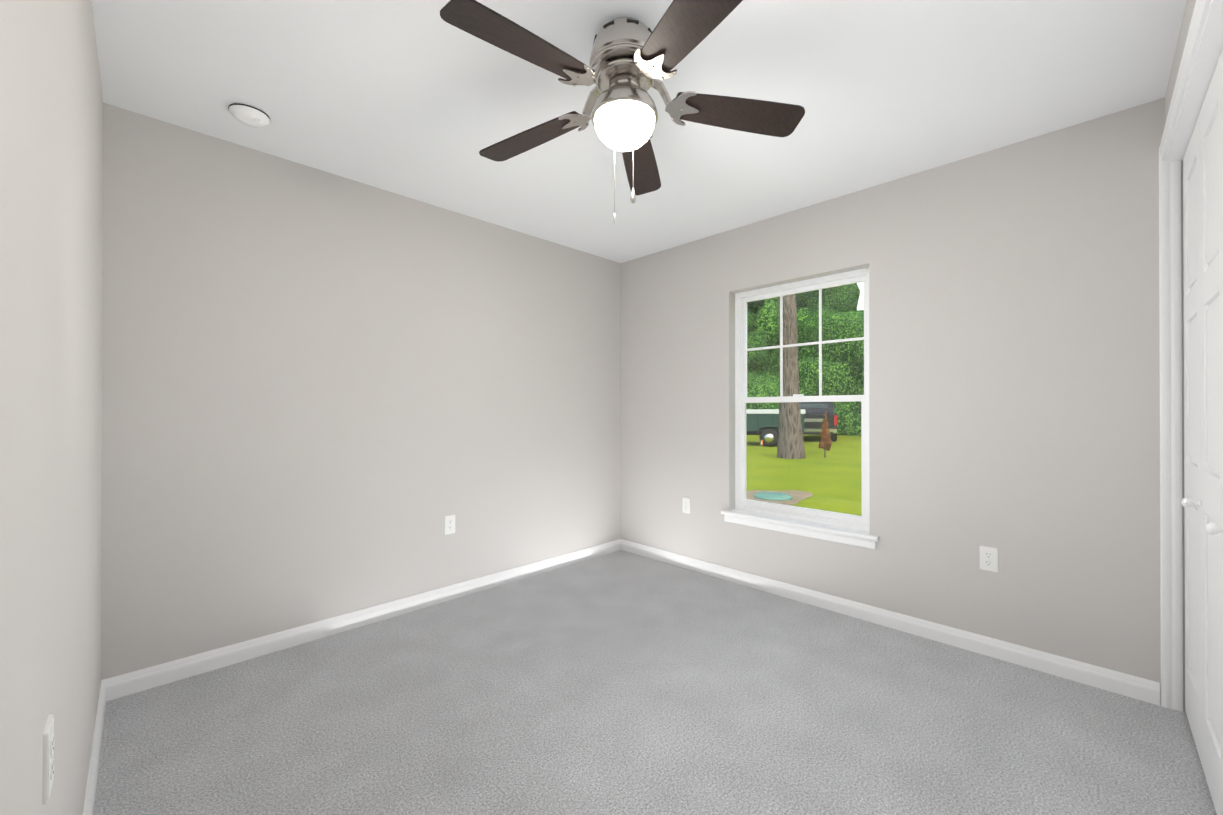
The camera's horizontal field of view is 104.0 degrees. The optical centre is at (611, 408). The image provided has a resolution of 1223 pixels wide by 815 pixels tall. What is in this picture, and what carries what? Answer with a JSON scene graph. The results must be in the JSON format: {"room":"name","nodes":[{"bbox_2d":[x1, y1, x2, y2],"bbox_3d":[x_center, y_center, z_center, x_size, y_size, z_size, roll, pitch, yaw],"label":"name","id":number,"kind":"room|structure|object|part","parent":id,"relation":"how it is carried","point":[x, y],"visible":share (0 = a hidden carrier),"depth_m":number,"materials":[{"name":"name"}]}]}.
{"room":"empty bedroom","nodes":[
{"label":"empty bedroom","id":0,"kind":"room"},
{"bbox_2d":[0,0,102,814],"bbox_3d":[-0.785,-0.059,0.544,0.140,2.590,4.085,0,0,-45],"label":"wall","id":1,"kind":"structure","parent":0,"point":[51,197],"depth_m":0.80,"materials":[{"name":"beige paint"}]},
{"bbox_2d":[43,713,54,804],"bbox_3d":[-0.914,0.567,0.777,0.008,0.115,0.070,0,0,-45],"label":"outlet","id":2,"kind":"object","parent":1,"relation":"attached to","point":[48,755],"visible":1,"depth_m":0.76,"materials":[{"name":"white plastic"}]},
{"bbox_2d":[83,681,105,814],"bbox_3d":[-0.998,1.144,0.864,0.014,0.087,3.045,0,0,-45],"label":"baseboard","id":3,"kind":"structure","parent":1,"relation":"attached to","point":[89,802],"depth_m":1.54,"materials":[{"name":"white wood"}]},
{"bbox_2d":[101,103,620,679],"bbox_3d":[-1.047,-0.051,3.061,3.310,2.590,0.140,0,0,-45],"label":"wall","id":4,"kind":"structure","parent":0,"point":[327,395],"depth_m":2.48,"materials":[{"name":"beige paint"}]},
{"bbox_2d":[101,539,620,701],"bbox_3d":[-0.993,1.151,3.002,3.030,0.087,0.014,0,0,-45],"label":"baseboard","id":5,"kind":"structure","parent":4,"relation":"attached to","point":[126,684],"depth_m":2.48,"materials":[{"name":"white wood"}]},
{"bbox_2d":[444,515,454,534],"bbox_3d":[-1.010,0.726,2.990,0.070,0.114,0.008,0,0,-45],"label":"outlet","id":6,"kind":"object","parent":4,"relation":"attached to","point":[449,524],"visible":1,"depth_m":2.98,"materials":[{"name":"white plastic"}]},
{"bbox_2d":[91,0,1186,262],"bbox_3d":[0.341,-1.310,1.663,3.310,0.120,4.085,0,0,-45],"label":"ceiling","id":7,"kind":"structure","parent":0,"point":[421,100],"depth_m":1.88,"materials":[{"name":"white paint"}]},
{"bbox_2d":[228,102,269,126],"bbox_3d":[-1.522,-1.227,2.010,0.142,0.045,0.142,0,0,-45],"label":"smoke detector","id":8,"kind":"object","parent":7,"relation":"attached to","point":[251,115],"visible":1,"depth_m":1.98,"materials":[{"name":"white plastic"}]},
{"bbox_2d":[440,0,804,223],"bbox_3d":[0.012,-0.946,1.573,1.149,0.609,1.192,0,0,-45],"label":"ceiling fan","id":9,"kind":"object","parent":7,"relation":"hanging from","point":[632,61],"visible":1,"depth_m":1.52,"materials":[{"name":"silver metal"}]},
{"bbox_3d":[-0.247,-1.013,1.335,0.447,0.057,0.139,0,0,-45],"label":"blade","id":10,"kind":"part","parent":9,"relation":"part of","materials":[{"name":"brown wood"}]},
{"bbox_3d":[-0.301,-1.011,1.784,0.226,0.057,0.452,0,0,-45],"label":"blade","id":11,"kind":"part","parent":9,"relation":"part of","materials":[{"name":"brown wood"}]},
{"bbox_3d":[0.010,-0.848,1.657,0.007,0.414,0.007,0,0,-45],"label":"chain","id":12,"kind":"part","parent":9,"relation":"part of","materials":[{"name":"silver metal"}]},
{"bbox_3d":[0.044,-0.922,1.597,0.204,0.092,0.204,0,0,-45],"label":"lamp shade","id":13,"kind":"part","parent":9,"relation":"part of","materials":[{"name":"white glass"}]},
{"bbox_3d":[0.075,-0.884,1.660,0.021,0.343,0.020,0,0,-45],"label":"chain","id":14,"kind":"part","parent":9,"relation":"part of","materials":[{"name":"silver metal"}]},
{"bbox_3d":[0.119,-1.011,1.982,0.420,0.057,0.330,0,0,-45],"label":"blade","id":15,"kind":"part","parent":9,"relation":"part of","materials":[{"name":"brown wood"}]},
{"bbox_3d":[0.204,-1.013,1.239,0.252,0.057,0.446,0,0,-45],"label":"blade","id":16,"kind":"part","parent":9,"relation":"part of","materials":[{"name":"brown wood"}]},
{"bbox_3d":[0.434,-1.012,1.642,0.405,0.057,0.351,0,0,-45],"label":"blade","id":17,"kind":"part","parent":9,"relation":"part of","materials":[{"name":"brown wood"}]},
{"bbox_2d":[93,550,1216,814],"bbox_3d":[0.341,1.220,1.655,3.310,0.060,4.085,0,0,-45],"label":"floor","id":18,"kind":"structure","parent":0,"point":[619,682],"depth_m":1.81,"materials":[{"name":"carpet"}]},
{"bbox_2d":[621,98,1184,711],"bbox_3d":[1.467,-0.052,2.774,0.140,2.590,4.085,0,0,-45],"label":"wall","id":19,"kind":"structure","parent":0,"point":[1013,366],"depth_m":2.35,"materials":[{"name":"beige paint"}]},
{"bbox_2d":[682,497,689,513],"bbox_3d":[0.561,0.726,3.582,0.008,0.114,0.070,0,0,-45],"label":"outlet","id":20,"kind":"object","parent":19,"relation":"attached to","point":[685,505],"visible":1,"depth_m":3.58,"materials":[{"name":"white plastic"}]},
{"bbox_2d":[721,509,878,549],"bbox_3d":[1.153,0.749,3.020,0.114,0.079,0.994,0,0,-45],"label":"window sill","id":21,"kind":"structure","parent":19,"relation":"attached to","point":[849,536],"depth_m":2.94,"materials":[{"name":"white wood"}]},
{"bbox_2d":[735,267,869,530],"bbox_3d":[1.214,-0.047,3.086,0.062,1.541,0.899,0,0,-45],"label":"window","id":22,"kind":"structure","parent":19,"relation":"in","point":[779,288],"depth_m":3.07,"materials":[{"name":"white plastic"}]},
{"bbox_3d":[1.204,0.294,3.076,0.032,0.774,0.830,0,0,-45],"label":"window sash","id":23,"kind":"part","parent":22,"relation":"part of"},
{"bbox_3d":[1.225,-0.413,3.098,0.022,0.740,0.830,0,0,-45],"label":"window sash","id":24,"kind":"part","parent":22,"relation":"part of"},
{"bbox_2d":[621,539,1159,705],"bbox_3d":[1.138,1.151,2.993,0.014,0.087,3.025,0,0,-45],"label":"baseboard","id":25,"kind":"structure","parent":19,"relation":"attached to","point":[1138,688],"depth_m":2.45,"materials":[{"name":"white wood"}]},
{"bbox_2d":[980,546,997,571],"bbox_3d":[1.822,0.726,2.308,0.008,0.114,0.070,0,0,-45],"label":"outlet","id":26,"kind":"object","parent":19,"relation":"attached to","point":[988,558],"visible":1,"depth_m":2.31,"materials":[{"name":"white plastic"}]},
{"bbox_2d":[1165,0,1195,122],"bbox_3d":[1.135,-0.058,0.757,3.170,2.590,0.115,0,0,-45],"label":"wall","id":27,"kind":"structure","parent":0,"point":[1186,20],"depth_m":1.59,"materials":[{"name":"beige paint"}]},
{"bbox_2d":[1159,0,1222,711],"bbox_3d":[1.633,0.068,1.261,1.754,2.241,0.132,0,0,-45],"label":"trim","id":28,"kind":"structure","parent":27,"relation":"attached to","point":[1203,48],"depth_m":1.89,"materials":[{"name":"white wood"}]},
{"bbox_2d":[1181,49,1222,814],"bbox_3d":[1.645,0.100,1.285,1.656,2.154,0.075,0,0,-45],"label":"bifold closet door","id":29,"kind":"structure","parent":27,"relation":"in","point":[1202,502],"depth_m":1.52,"materials":[{"name":"white wood"}]},
{"bbox_3d":[1.932,0.315,1.593,0.033,0.033,0.041,0,0,-45],"label":"knob","id":30,"kind":"part","parent":29,"relation":"part of","materials":[{"name":"white"}]},
{"bbox_3d":[1.577,0.313,1.241,0.033,0.033,0.041,0,0,-45],"label":"knob","id":31,"kind":"part","parent":29,"relation":"part of","materials":[{"name":"white"}]},
{"label":"outside","id":32,"kind":"structure","parent":0,"visible":0},
{"bbox_2d":[746,434,861,515],"bbox_3d":[0.068,1.483,-0.224,320.000,0.001,320.000,0,0,-45],"label":"lawn","id":33,"kind":"structure","parent":32,"point":[841,472],"depth_m":11.40,"materials":[{"name":"green plant"}]},
{"bbox_2d":[747,490,812,504],"bbox_3d":[2.710,1.479,8.158,1.969,0.064,1.158,0,0,-45],"label":"lid","id":34,"kind":"object","parent":33,"relation":"on","point":[753,494],"depth_m":8.09,"materials":[{"name":"teal plastic"}]},
{"bbox_2d":[749,297,828,351],"bbox_3d":[12.302,-5.880,34.039,9.008,15.175,9.031,0,0,-45],"label":"tree","id":35,"kind":"object","parent":33,"relation":"on","point":[770,305],"depth_m":30.83,"materials":[{"name":"green plant"}]},
{"bbox_2d":[746,409,832,446],"bbox_3d":[6.393,0.793,20.640,5.840,1.520,2.520,0,0,17],"label":"trailer","id":36,"kind":"object","parent":33,"relation":"on","point":[765,428],"depth_m":19.57,"materials":[{"name":"teal"}]},
{"bbox_2d":[777,294,805,458],"bbox_3d":[5.478,-9.567,15.065,10.017,22.303,7.012,0,0,-45],"label":"tree","id":37,"kind":"object","parent":33,"relation":"on","point":[791,311],"depth_m":14.74,"materials":[{"name":"brown plant"}]},
{"bbox_2d":[800,402,837,441],"bbox_3d":[10.399,0.607,24.717,2.030,1.920,5.880,0,0,21],"label":"truck","id":38,"kind":"object","parent":33,"relation":"on","point":[820,413],"depth_m":22.19,"materials":[{"name":"black paint"}]},
{"bbox_3d":[10.562,-0.062,25.139,1.990,0.380,1.780,0,0,21],"label":"glass","id":39,"kind":"part","parent":38,"relation":"part of","materials":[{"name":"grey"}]},
{"bbox_2d":[819,411,831,457],"bbox_3d":[6.728,0.819,14.983,0.385,1.470,0.362,0,0,-45],"label":"tree","id":40,"kind":"object","parent":33,"relation":"on","point":[828,441],"depth_m":14.92,"materials":[{"name":"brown plant"}]},
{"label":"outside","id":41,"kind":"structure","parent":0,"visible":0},
{"bbox_2d":[746,299,778,405],"bbox_3d":[8.203,-4.313,33.755,8.539,13.843,8.471,0,0,-45],"label":"tree","id":42,"kind":"object","parent":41,"point":[758,356],"depth_m":30.81,"materials":[{"name":"green plant"}]},
{"bbox_2d":[746,370,863,435],"bbox_3d":[11.094,0.166,31.064,23.039,5.749,6.205,0,0,19],"label":"bush","id":43,"kind":"object","parent":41,"point":[771,388],"depth_m":29.48,"materials":[{"name":"green plant"}]},
{"bbox_2d":[778,310,835,391],"bbox_3d":[15.159,-2.096,31.830,8.820,8.604,7.970,0,0,-45],"label":"tree","id":44,"kind":"object","parent":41,"point":[810,385],"depth_m":29.25,"materials":[{"name":"green plant"}]},
{"bbox_2d":[766,283,859,381],"bbox_3d":[13.270,-5.208,33.678,8.665,13.750,8.094,0,0,-45],"label":"tree","id":45,"kind":"object","parent":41,"point":[851,299],"depth_m":30.59,"materials":[{"name":"green plant"}]},
{"bbox_2d":[798,310,863,395],"bbox_3d":[16.511,-2.085,31.276,9.212,8.451,7.946,0,0,-45],"label":"tree","id":46,"kind":"object","parent":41,"point":[843,376],"depth_m":28.68,"materials":[{"name":"green plant"}]}
]}

